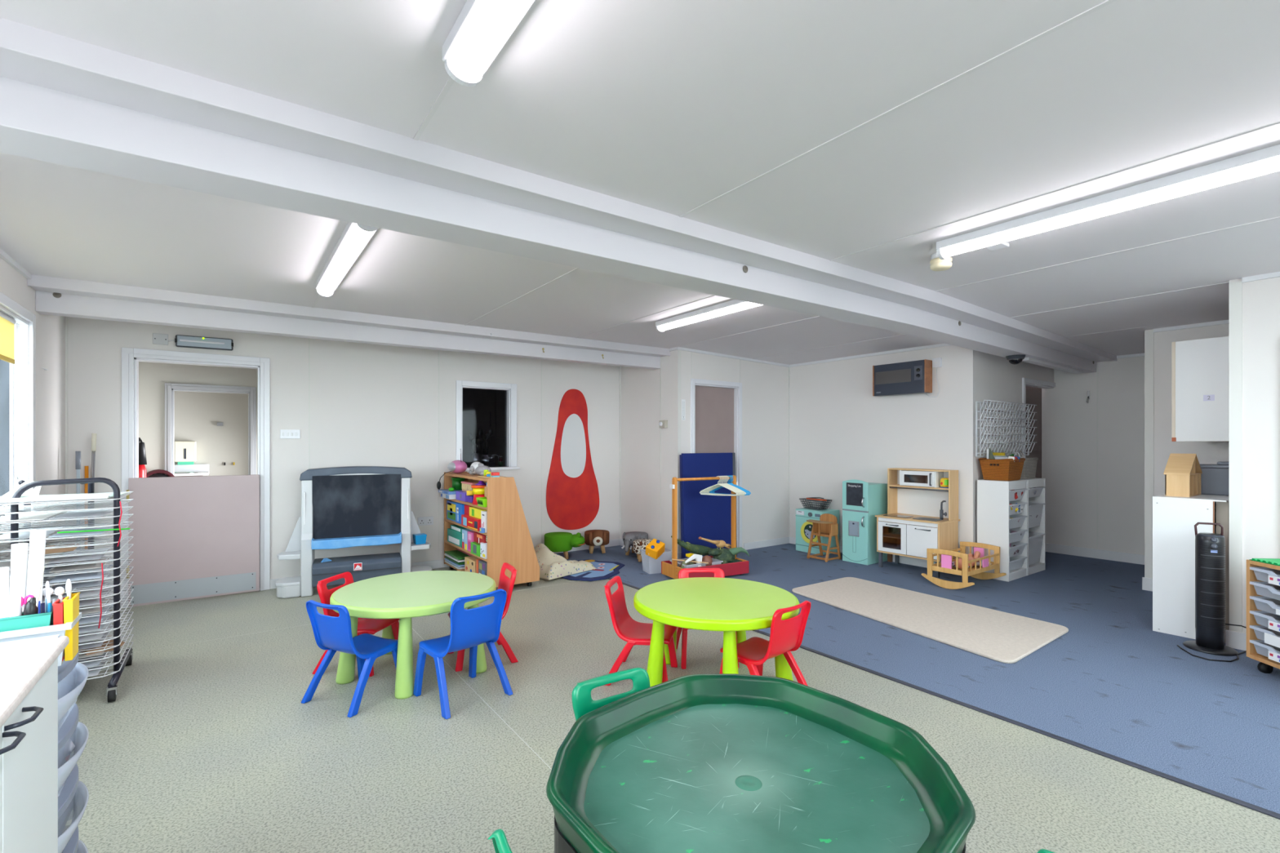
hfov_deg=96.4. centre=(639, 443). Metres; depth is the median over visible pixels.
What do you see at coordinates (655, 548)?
block
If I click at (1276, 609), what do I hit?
clear tray
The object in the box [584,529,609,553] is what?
stool
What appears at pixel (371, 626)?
child chair
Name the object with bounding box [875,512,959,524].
countertop
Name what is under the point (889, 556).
panel
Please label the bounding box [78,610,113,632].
sheet
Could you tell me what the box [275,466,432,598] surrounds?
easel
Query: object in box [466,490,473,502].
house
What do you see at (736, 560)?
block
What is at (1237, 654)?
power cable
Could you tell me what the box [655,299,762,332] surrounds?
ceiling light
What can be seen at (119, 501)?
ribbon
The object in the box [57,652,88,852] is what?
storage bins
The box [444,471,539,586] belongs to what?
bookcase
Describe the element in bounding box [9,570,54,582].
sheet
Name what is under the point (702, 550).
toy crocodile
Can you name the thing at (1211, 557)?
grille
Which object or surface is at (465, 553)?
basket
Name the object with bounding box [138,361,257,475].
wall
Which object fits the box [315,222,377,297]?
ceiling light
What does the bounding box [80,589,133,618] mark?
wire shelf
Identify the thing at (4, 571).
paper roll
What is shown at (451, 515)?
print
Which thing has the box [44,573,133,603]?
wire shelf
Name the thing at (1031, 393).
door
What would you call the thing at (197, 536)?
door
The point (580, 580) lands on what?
trim
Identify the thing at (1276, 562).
mat
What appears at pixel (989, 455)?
picture book
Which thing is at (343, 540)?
chalk tray
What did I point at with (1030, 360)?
trim
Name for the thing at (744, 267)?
cap
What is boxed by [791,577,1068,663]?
rug
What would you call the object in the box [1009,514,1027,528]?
tray
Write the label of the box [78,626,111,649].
sheet
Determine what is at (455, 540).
print
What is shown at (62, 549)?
scrap
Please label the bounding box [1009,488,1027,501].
tray
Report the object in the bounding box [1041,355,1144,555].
wall
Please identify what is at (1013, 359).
dome camera
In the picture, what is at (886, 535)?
shelf
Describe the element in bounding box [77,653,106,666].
sheet
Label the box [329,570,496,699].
round table
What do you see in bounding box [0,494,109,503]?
sheet
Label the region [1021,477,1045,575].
storage unit
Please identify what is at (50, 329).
wall
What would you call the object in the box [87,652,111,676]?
sheet
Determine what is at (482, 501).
basket
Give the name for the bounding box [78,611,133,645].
wire shelf
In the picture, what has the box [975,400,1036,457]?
wall rack
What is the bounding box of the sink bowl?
[919,517,937,519]
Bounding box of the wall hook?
[1086,391,1089,403]
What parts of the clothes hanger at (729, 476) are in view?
frame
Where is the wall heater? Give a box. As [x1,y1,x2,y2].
[872,359,940,397]
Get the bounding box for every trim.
[65,280,1242,632]
[133,580,581,769]
[311,0,1279,359]
[608,577,1279,819]
[1022,357,1083,373]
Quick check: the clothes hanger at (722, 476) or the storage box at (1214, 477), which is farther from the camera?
the clothes hanger at (722, 476)
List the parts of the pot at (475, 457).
pot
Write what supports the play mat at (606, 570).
on the floor at (1115, 685)
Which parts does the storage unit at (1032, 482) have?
panel, panel, rail, panel, panel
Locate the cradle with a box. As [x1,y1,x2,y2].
[921,542,1006,589]
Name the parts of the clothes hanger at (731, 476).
frame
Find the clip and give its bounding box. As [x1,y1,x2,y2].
[320,558,331,562]
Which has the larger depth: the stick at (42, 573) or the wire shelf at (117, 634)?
the wire shelf at (117, 634)
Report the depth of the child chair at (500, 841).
1.17 m
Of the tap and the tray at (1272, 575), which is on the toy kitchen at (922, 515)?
the tap
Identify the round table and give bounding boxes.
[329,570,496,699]
[633,577,799,686]
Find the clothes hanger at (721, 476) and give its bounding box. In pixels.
[702,475,739,495]
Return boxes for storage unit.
[977,479,1027,582]
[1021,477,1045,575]
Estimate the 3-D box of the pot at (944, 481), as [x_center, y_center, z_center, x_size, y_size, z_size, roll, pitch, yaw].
[3.161,0.409,5.918,0.104,0.100,0.100,0,0,-36]
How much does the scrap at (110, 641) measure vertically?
0.040 m
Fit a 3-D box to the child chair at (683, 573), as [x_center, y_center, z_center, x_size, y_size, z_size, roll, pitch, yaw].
[0.413,1.088,3.613,0.379,0.523,0.391,0,0,-3]
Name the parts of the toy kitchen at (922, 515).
leg, panel, oven door, leg, panel, microwave door, panel, hanging rail, cupboard door, handle, leg, panel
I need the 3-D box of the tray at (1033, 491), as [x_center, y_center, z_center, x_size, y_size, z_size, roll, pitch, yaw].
[4.053,0.511,6.054,0.398,0.104,0.280,0,0,-36]
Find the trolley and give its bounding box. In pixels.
[1246,560,1279,673]
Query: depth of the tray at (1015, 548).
5.74 m
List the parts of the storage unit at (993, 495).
panel, panel, rail, panel, panel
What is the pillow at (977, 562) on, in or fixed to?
on the blanket
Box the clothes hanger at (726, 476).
[706,475,744,495]
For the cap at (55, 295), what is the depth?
3.86 m
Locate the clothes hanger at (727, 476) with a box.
[708,475,746,495]
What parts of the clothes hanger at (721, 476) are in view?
frame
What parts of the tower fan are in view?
handle, control panel, knob, knob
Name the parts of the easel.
post, post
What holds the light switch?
attached to the wall at (371, 405)
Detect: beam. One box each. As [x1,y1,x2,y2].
[0,17,1117,373]
[26,274,670,368]
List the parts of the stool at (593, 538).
leg, seat, leg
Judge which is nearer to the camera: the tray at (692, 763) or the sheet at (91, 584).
the tray at (692, 763)
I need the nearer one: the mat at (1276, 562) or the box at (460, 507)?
the mat at (1276, 562)
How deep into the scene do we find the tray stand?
1.31 m
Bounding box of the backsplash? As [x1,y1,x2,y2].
[174,464,208,471]
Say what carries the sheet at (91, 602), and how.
on the drying rack at (126, 659)
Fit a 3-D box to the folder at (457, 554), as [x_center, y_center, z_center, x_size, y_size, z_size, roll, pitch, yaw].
[-1.849,1.157,5.972,0.240,0.016,0.460,0,0,-36]
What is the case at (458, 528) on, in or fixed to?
on the case at (455, 537)
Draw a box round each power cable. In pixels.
[1177,644,1246,662]
[1225,623,1246,628]
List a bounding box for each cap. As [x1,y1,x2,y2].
[53,292,61,297]
[742,265,747,272]
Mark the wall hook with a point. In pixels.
(1088, 392)
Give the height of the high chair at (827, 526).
0.520 m
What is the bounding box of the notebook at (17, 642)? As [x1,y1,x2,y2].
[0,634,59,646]
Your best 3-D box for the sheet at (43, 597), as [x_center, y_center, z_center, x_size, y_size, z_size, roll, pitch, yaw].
[-3.228,0.806,3.025,0.200,0.001,0.420,0,0,-35]
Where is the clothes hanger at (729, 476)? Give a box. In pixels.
[709,475,747,495]
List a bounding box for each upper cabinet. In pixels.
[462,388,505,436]
[1171,336,1228,441]
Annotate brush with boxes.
[45,581,50,604]
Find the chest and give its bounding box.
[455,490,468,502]
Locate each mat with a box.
[560,559,624,581]
[679,453,737,559]
[1249,558,1279,566]
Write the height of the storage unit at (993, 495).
0.975 m
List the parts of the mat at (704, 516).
panel, edge frame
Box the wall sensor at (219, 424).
[217,422,222,426]
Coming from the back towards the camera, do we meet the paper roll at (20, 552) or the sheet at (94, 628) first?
the sheet at (94, 628)
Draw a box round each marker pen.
[37,600,40,613]
[40,603,44,613]
[44,599,47,613]
[47,602,52,612]
[51,598,56,625]
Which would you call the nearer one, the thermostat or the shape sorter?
the shape sorter
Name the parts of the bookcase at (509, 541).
shelf, panel, shelf, shelf, shelf, shelf, panel, panel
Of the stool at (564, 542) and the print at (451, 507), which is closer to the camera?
the print at (451, 507)
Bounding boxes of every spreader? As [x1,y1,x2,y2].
[42,587,53,608]
[53,586,64,603]
[65,578,71,599]
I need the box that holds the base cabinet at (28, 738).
[0,657,57,852]
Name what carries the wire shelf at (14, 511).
attached to the drying rack at (126, 659)
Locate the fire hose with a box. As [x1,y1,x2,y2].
[146,469,174,477]
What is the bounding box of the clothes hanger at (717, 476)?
[699,475,737,496]
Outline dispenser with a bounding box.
[174,440,196,465]
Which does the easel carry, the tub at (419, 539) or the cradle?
the tub at (419, 539)
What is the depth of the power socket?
6.10 m
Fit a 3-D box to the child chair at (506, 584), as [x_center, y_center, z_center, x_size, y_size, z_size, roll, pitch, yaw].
[-0.993,1.071,3.614,0.391,0.559,0.379,0,0,-27]
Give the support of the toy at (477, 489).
on the bookcase at (509, 541)
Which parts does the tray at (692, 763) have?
floor panel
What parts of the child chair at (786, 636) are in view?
leg, rail, leg, leg, leg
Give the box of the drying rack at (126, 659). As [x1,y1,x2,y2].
[0,477,133,702]
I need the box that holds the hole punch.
[23,597,38,615]
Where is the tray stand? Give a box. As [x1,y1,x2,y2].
[554,815,965,852]
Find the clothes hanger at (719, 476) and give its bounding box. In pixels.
[700,475,738,496]
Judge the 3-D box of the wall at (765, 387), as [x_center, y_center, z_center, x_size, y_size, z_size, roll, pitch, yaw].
[1.279,0.090,7.257,1.940,2.520,0.100,0,0,-36]
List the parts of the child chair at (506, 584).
leg, leg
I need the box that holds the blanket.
[951,560,989,568]
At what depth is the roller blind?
3.46 m
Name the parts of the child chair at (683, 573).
leg, leg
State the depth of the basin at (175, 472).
7.55 m
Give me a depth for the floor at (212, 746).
2.51 m
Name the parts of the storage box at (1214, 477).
lid, lid handle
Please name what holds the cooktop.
in the toy kitchen at (922, 515)
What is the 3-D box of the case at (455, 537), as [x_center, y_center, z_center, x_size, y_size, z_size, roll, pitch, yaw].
[-1.831,0.968,5.911,0.181,0.136,0.460,0,0,-36]
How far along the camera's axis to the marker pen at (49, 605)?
1.46 m
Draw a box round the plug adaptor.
[436,481,440,489]
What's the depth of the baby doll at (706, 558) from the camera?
5.67 m
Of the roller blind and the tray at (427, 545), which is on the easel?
the tray at (427, 545)
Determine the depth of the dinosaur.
5.86 m
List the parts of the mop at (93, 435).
handle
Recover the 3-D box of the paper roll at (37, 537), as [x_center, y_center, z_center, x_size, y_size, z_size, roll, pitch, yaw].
[-1.544,0.386,1.458,0.044,0.329,0.029,0,0,-36]
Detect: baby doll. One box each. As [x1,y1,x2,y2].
[702,555,714,566]
[954,551,980,568]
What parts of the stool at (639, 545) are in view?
leg, seat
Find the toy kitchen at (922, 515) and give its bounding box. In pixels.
[875,467,959,577]
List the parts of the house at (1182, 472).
roof panel, roof panel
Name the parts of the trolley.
panel, panel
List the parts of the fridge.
fridge door, freezer door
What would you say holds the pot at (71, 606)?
in the caddy
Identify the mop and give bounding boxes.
[75,451,80,550]
[90,433,97,477]
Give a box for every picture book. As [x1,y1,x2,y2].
[462,528,469,549]
[464,529,471,550]
[986,448,995,459]
[992,452,1004,455]
[995,456,1008,459]
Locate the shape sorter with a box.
[464,555,479,573]
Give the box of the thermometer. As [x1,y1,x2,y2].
[681,399,685,420]
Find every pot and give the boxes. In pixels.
[0,605,53,631]
[52,597,65,661]
[62,591,80,661]
[468,434,481,464]
[478,429,492,466]
[940,477,948,488]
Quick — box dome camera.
[1005,354,1026,364]
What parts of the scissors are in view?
blade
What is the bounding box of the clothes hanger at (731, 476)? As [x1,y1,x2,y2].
[711,475,750,495]
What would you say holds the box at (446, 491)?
on the box at (443, 495)
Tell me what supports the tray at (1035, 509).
in the storage unit at (1032, 482)
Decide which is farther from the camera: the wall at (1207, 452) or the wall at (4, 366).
the wall at (1207, 452)
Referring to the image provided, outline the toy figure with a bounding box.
[684,554,702,567]
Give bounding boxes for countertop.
[0,635,69,728]
[174,471,208,475]
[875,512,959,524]
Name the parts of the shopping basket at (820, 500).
handle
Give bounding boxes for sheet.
[0,492,127,498]
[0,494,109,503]
[0,511,62,522]
[0,527,62,540]
[0,551,66,567]
[9,563,59,577]
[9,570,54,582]
[41,586,53,602]
[42,577,55,589]
[47,547,111,564]
[48,524,112,537]
[48,555,111,573]
[48,564,113,582]
[49,509,113,519]
[50,579,112,599]
[52,571,113,590]
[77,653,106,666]
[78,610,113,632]
[78,618,113,641]
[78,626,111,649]
[78,633,113,658]
[79,587,113,606]
[79,595,113,614]
[79,604,113,623]
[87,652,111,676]
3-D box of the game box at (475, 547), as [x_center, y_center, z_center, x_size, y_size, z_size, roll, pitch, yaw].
[-1.454,0.984,5.369,0.201,0.104,0.220,0,0,-36]
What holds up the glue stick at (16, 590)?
in the pot at (35, 620)
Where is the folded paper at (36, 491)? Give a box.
[1,480,41,496]
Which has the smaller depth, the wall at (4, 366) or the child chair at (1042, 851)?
the child chair at (1042, 851)
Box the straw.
[57,528,129,533]
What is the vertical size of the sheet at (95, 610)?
0.001 m
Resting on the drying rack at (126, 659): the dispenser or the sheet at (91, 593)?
the sheet at (91, 593)
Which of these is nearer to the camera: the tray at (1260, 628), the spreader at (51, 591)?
the spreader at (51, 591)
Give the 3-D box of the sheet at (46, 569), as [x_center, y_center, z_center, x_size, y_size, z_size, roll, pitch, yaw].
[-3.244,0.666,3.026,0.200,0.001,0.420,0,0,-34]
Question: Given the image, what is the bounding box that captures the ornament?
[497,457,503,466]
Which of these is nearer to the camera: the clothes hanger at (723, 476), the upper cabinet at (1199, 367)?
the upper cabinet at (1199, 367)
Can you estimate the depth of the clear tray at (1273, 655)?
3.27 m
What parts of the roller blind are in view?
bead chain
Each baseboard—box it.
[107,537,789,608]
[789,537,935,568]
[1045,542,1144,564]
[1142,577,1246,650]
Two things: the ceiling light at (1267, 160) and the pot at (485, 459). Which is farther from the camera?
the pot at (485, 459)
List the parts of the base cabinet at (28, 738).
door, handle, handle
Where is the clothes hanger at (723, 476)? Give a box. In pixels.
[704,475,742,495]
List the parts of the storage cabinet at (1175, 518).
panel, edge trim, panel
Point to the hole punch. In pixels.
(30, 607)
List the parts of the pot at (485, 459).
pot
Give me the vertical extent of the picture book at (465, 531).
0.186 m
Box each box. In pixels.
[438,488,462,494]
[440,493,455,499]
[446,500,457,522]
[456,502,464,524]
[461,514,480,531]
[464,504,473,515]
[467,530,475,551]
[469,506,487,519]
[471,542,479,556]
[474,532,487,543]
[475,559,481,573]
[478,560,487,575]
[480,511,487,533]
[480,542,487,559]
[484,486,487,497]
[1200,461,1228,495]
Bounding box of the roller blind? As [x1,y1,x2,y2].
[0,311,18,479]
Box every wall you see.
[0,257,65,586]
[0,359,9,506]
[67,316,619,604]
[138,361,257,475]
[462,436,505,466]
[684,351,788,548]
[790,345,977,562]
[977,351,1053,479]
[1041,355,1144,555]
[1144,323,1228,496]
[1229,276,1279,633]
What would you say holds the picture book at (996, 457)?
in the wicker basket at (1002, 469)
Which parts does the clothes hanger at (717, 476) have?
frame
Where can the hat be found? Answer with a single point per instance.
(688, 555)
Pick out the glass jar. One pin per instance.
(491, 464)
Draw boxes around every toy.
[448,487,454,491]
[468,462,491,475]
[471,480,486,504]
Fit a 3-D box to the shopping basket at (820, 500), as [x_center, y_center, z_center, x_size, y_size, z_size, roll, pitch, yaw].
[2.194,0.746,7.148,0.200,0.139,0.354,0,0,-32]
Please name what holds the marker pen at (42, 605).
in the pot at (35, 620)
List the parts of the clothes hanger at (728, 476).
frame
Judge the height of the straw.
0.012 m
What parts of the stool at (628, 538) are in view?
seat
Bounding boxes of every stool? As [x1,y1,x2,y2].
[544,532,585,559]
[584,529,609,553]
[621,531,648,556]
[632,538,654,562]
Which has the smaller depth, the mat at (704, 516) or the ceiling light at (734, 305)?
the ceiling light at (734, 305)
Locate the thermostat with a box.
[658,420,667,427]
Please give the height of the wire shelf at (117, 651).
0.006 m
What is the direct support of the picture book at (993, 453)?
in the wicker basket at (1002, 469)
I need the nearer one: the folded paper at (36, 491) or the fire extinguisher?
the folded paper at (36, 491)
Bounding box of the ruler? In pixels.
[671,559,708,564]
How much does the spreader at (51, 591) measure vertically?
0.127 m
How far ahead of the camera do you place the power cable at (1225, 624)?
3.73 m
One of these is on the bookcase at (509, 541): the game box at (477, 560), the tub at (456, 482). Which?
the game box at (477, 560)
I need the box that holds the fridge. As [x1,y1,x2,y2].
[842,479,887,565]
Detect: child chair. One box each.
[301,600,398,717]
[311,572,399,676]
[413,588,512,719]
[447,562,518,671]
[487,829,512,852]
[571,667,650,720]
[603,576,677,685]
[675,568,738,669]
[719,600,810,686]
[1036,848,1053,852]
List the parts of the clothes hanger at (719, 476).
frame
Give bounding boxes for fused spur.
[152,333,168,345]
[932,357,942,368]
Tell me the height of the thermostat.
0.090 m
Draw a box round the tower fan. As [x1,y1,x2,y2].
[1182,522,1238,656]
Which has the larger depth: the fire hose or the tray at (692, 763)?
the fire hose
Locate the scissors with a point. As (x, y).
(23, 601)
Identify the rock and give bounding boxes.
[679,559,696,568]
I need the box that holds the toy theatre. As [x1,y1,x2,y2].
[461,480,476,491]
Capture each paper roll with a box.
[0,566,9,617]
[9,542,28,617]
[26,529,46,606]
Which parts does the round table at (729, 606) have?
leg, leg, leg, leg, leg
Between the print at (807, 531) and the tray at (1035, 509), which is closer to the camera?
the tray at (1035, 509)
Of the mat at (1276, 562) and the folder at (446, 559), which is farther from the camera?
the folder at (446, 559)
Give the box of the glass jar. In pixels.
[489,462,494,466]
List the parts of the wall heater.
panel, control panel, panel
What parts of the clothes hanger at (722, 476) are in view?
frame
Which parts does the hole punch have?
lever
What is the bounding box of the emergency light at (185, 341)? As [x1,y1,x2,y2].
[168,334,233,351]
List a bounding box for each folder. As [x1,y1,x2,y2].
[444,550,470,559]
[444,553,464,562]
[444,555,464,564]
[444,558,464,567]
[444,560,464,569]
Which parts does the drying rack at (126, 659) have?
post, post, foot rail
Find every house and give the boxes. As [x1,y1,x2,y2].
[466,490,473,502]
[1163,453,1202,497]
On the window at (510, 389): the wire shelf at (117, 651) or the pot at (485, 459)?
the pot at (485, 459)
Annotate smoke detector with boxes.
[929,253,952,271]
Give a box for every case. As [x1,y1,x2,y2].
[447,528,462,547]
[450,524,466,533]
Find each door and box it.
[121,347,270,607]
[126,474,259,607]
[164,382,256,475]
[690,378,742,547]
[1022,377,1055,478]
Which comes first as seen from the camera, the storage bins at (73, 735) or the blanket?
the storage bins at (73, 735)
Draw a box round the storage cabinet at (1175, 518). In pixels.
[1152,493,1228,643]
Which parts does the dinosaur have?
leg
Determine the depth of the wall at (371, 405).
5.77 m
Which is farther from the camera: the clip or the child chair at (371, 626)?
the clip
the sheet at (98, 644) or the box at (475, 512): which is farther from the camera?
the box at (475, 512)
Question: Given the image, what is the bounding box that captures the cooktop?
[883,514,912,518]
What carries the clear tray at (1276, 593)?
in the trolley
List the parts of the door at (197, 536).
kick plate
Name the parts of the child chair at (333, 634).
leg, leg, leg, rail, leg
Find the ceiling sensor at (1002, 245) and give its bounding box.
[985,241,1008,250]
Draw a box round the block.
[728,559,742,563]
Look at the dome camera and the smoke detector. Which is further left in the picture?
the smoke detector
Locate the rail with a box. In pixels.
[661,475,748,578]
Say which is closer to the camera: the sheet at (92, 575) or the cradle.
the sheet at (92, 575)
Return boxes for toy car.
[479,527,484,533]
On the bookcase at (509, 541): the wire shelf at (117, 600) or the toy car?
the toy car
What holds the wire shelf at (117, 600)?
attached to the drying rack at (126, 659)
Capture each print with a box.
[447,503,455,512]
[447,511,455,520]
[448,535,459,545]
[451,525,460,532]
[462,516,466,526]
[472,544,476,554]
[474,520,477,528]
[804,528,814,538]
[944,480,948,484]
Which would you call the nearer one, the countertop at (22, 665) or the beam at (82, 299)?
the countertop at (22, 665)
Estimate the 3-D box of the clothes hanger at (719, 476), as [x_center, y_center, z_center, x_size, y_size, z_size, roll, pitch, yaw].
[0.821,0.439,5.916,0.407,0.206,0.011,0,0,24]
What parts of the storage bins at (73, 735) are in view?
drawer, drawer, drawer, drawer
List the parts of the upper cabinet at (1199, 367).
door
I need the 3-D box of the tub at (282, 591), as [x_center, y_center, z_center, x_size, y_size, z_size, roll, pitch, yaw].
[-3.119,1.290,5.088,0.195,0.120,0.270,0,0,-26]
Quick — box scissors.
[21,595,34,615]
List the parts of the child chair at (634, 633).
leg, leg, rail, leg, leg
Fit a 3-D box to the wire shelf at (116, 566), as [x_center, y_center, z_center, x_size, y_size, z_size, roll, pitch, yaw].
[-3.168,0.672,3.142,0.521,0.006,0.605,0,0,-36]
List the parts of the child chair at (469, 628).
leg, rail, leg, leg, leg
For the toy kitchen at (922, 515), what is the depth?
6.04 m
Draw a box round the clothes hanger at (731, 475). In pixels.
[713,475,751,495]
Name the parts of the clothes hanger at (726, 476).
frame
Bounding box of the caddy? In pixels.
[0,612,81,666]
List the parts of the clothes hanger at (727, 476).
frame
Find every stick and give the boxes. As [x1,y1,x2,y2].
[11,580,21,617]
[35,565,44,607]
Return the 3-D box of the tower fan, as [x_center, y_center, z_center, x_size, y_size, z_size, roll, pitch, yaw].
[3.728,0.934,3.740,0.259,0.824,0.259,0,0,-26]
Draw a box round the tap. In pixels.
[939,500,946,519]
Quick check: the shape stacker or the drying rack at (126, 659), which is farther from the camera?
the shape stacker
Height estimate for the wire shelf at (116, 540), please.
0.006 m
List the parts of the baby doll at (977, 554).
arm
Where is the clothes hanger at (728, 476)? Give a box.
[711,475,748,495]
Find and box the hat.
[685,553,693,557]
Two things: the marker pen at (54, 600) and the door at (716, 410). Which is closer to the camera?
the marker pen at (54, 600)
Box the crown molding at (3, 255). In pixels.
[0,248,1279,367]
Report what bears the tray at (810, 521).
on the high chair at (827, 526)
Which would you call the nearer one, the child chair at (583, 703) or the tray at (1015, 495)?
the child chair at (583, 703)
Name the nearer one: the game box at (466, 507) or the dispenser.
the game box at (466, 507)
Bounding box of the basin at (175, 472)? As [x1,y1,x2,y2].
[174,471,198,473]
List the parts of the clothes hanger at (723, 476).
frame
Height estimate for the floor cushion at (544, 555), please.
0.270 m
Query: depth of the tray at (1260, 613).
3.33 m
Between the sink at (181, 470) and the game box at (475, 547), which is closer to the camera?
the game box at (475, 547)
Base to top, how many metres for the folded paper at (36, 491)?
0.090 m
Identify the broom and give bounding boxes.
[84,466,88,549]
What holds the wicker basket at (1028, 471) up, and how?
on the storage unit at (1032, 482)
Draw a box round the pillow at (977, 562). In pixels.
[976,560,989,566]
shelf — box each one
[0,491,133,505]
[0,498,133,515]
[0,506,133,524]
[0,514,133,533]
[0,521,133,543]
[0,528,133,552]
[0,536,133,562]
[0,544,133,570]
[9,551,133,579]
[43,559,133,586]
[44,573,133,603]
[49,566,133,594]
[78,604,133,636]
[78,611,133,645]
[78,619,133,654]
[78,626,133,662]
[79,582,133,609]
[79,596,133,627]
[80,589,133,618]
[86,641,133,679]
[87,634,133,671]
[883,532,901,538]
[888,484,948,489]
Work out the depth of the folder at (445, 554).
5.82 m
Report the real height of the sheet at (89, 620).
0.001 m
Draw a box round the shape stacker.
[477,470,504,478]
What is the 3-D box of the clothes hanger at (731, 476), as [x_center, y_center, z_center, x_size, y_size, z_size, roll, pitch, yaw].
[0.949,0.439,5.986,0.407,0.206,0.011,0,0,24]
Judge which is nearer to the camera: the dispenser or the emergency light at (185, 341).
the emergency light at (185, 341)
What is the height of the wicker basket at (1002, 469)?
0.220 m
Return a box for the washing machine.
[795,507,839,555]
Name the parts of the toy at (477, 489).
knob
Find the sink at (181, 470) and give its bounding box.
[174,464,208,476]
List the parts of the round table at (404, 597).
leg, leg, leg, leg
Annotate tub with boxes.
[276,585,300,598]
[413,533,426,544]
[451,477,465,489]
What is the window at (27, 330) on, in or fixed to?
in the wall at (50, 329)
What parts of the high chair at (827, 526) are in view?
leg, panel, rail, rail, tray post, leg, rail, leg, backrest, rail, panel, leg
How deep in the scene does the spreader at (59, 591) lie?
1.49 m
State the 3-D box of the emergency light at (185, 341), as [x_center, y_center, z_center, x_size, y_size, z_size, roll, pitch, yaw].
[-3.815,-0.878,4.974,0.454,0.100,0.069,-1,0,-36]
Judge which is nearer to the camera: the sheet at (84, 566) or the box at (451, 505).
the sheet at (84, 566)
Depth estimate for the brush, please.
1.47 m
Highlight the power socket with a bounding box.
[417,516,433,525]
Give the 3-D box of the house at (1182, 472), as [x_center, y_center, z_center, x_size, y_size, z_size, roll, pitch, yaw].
[3.990,0.228,4.200,0.364,0.306,0.140,0,0,-36]
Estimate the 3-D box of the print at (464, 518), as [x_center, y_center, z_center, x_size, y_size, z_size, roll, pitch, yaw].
[-1.686,0.752,5.504,0.001,0.078,0.101,0,0,-36]
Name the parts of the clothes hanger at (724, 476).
frame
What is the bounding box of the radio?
[439,448,466,481]
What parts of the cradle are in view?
post, pink panel, rail, rail, rail, head rail, board, post, post, pink panel, head rail, rail, rail, pink panel, post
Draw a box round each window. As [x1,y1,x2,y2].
[0,291,35,531]
[456,380,519,471]
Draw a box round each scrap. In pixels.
[44,543,79,554]
[78,640,124,655]
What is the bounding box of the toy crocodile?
[671,535,711,555]
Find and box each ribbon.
[97,563,103,628]
[116,501,122,546]
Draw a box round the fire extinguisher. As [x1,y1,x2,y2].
[138,437,146,477]
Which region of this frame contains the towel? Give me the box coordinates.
[177,462,193,465]
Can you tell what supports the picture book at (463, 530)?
on the bookcase at (509, 541)
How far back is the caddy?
1.42 m
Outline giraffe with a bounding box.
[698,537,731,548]
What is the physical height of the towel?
0.040 m
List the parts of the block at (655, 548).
panel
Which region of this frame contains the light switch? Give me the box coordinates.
[280,429,300,438]
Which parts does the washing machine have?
drawer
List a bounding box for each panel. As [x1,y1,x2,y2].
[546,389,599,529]
[887,553,892,562]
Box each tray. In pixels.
[276,551,301,559]
[311,532,401,549]
[410,542,431,551]
[546,674,976,852]
[806,519,833,524]
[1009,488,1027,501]
[1009,501,1027,515]
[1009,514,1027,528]
[1009,528,1027,542]
[1009,542,1027,557]
[1009,555,1027,571]
[1028,486,1045,497]
[1028,502,1045,528]
[1028,531,1045,565]
[1249,566,1279,577]
[1249,566,1279,586]
[1249,581,1279,599]
[1249,595,1279,615]
[1249,610,1279,623]
[1249,610,1279,631]
[1249,625,1276,636]
[1249,625,1279,648]
[1249,640,1279,654]
[1249,640,1279,662]
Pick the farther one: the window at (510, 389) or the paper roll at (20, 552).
the window at (510, 389)
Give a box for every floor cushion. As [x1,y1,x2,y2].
[533,543,568,580]
[539,560,597,580]
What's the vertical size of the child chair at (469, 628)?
0.580 m
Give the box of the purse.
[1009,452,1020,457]
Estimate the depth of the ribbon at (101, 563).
3.00 m
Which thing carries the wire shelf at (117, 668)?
attached to the drying rack at (126, 659)
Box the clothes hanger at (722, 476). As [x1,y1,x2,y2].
[702,475,740,495]
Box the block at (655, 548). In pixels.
[645,538,665,559]
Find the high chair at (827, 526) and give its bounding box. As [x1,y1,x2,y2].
[806,513,841,562]
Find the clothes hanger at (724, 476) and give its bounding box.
[706,475,743,495]
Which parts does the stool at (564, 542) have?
seat, leg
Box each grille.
[875,368,911,384]
[1198,544,1225,628]
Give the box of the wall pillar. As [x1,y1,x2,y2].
[621,350,684,551]
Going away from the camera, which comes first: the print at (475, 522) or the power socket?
the print at (475, 522)
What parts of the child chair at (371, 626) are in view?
leg, rail, leg, leg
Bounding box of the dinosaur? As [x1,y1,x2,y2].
[708,546,749,564]
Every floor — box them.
[57,567,1279,852]
[555,543,1279,813]
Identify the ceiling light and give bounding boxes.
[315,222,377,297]
[442,0,534,86]
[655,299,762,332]
[936,143,1279,259]
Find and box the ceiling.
[0,0,1279,364]
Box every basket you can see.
[457,548,472,555]
[475,497,487,507]
[799,497,831,510]
[978,457,1025,480]
[1020,457,1038,479]

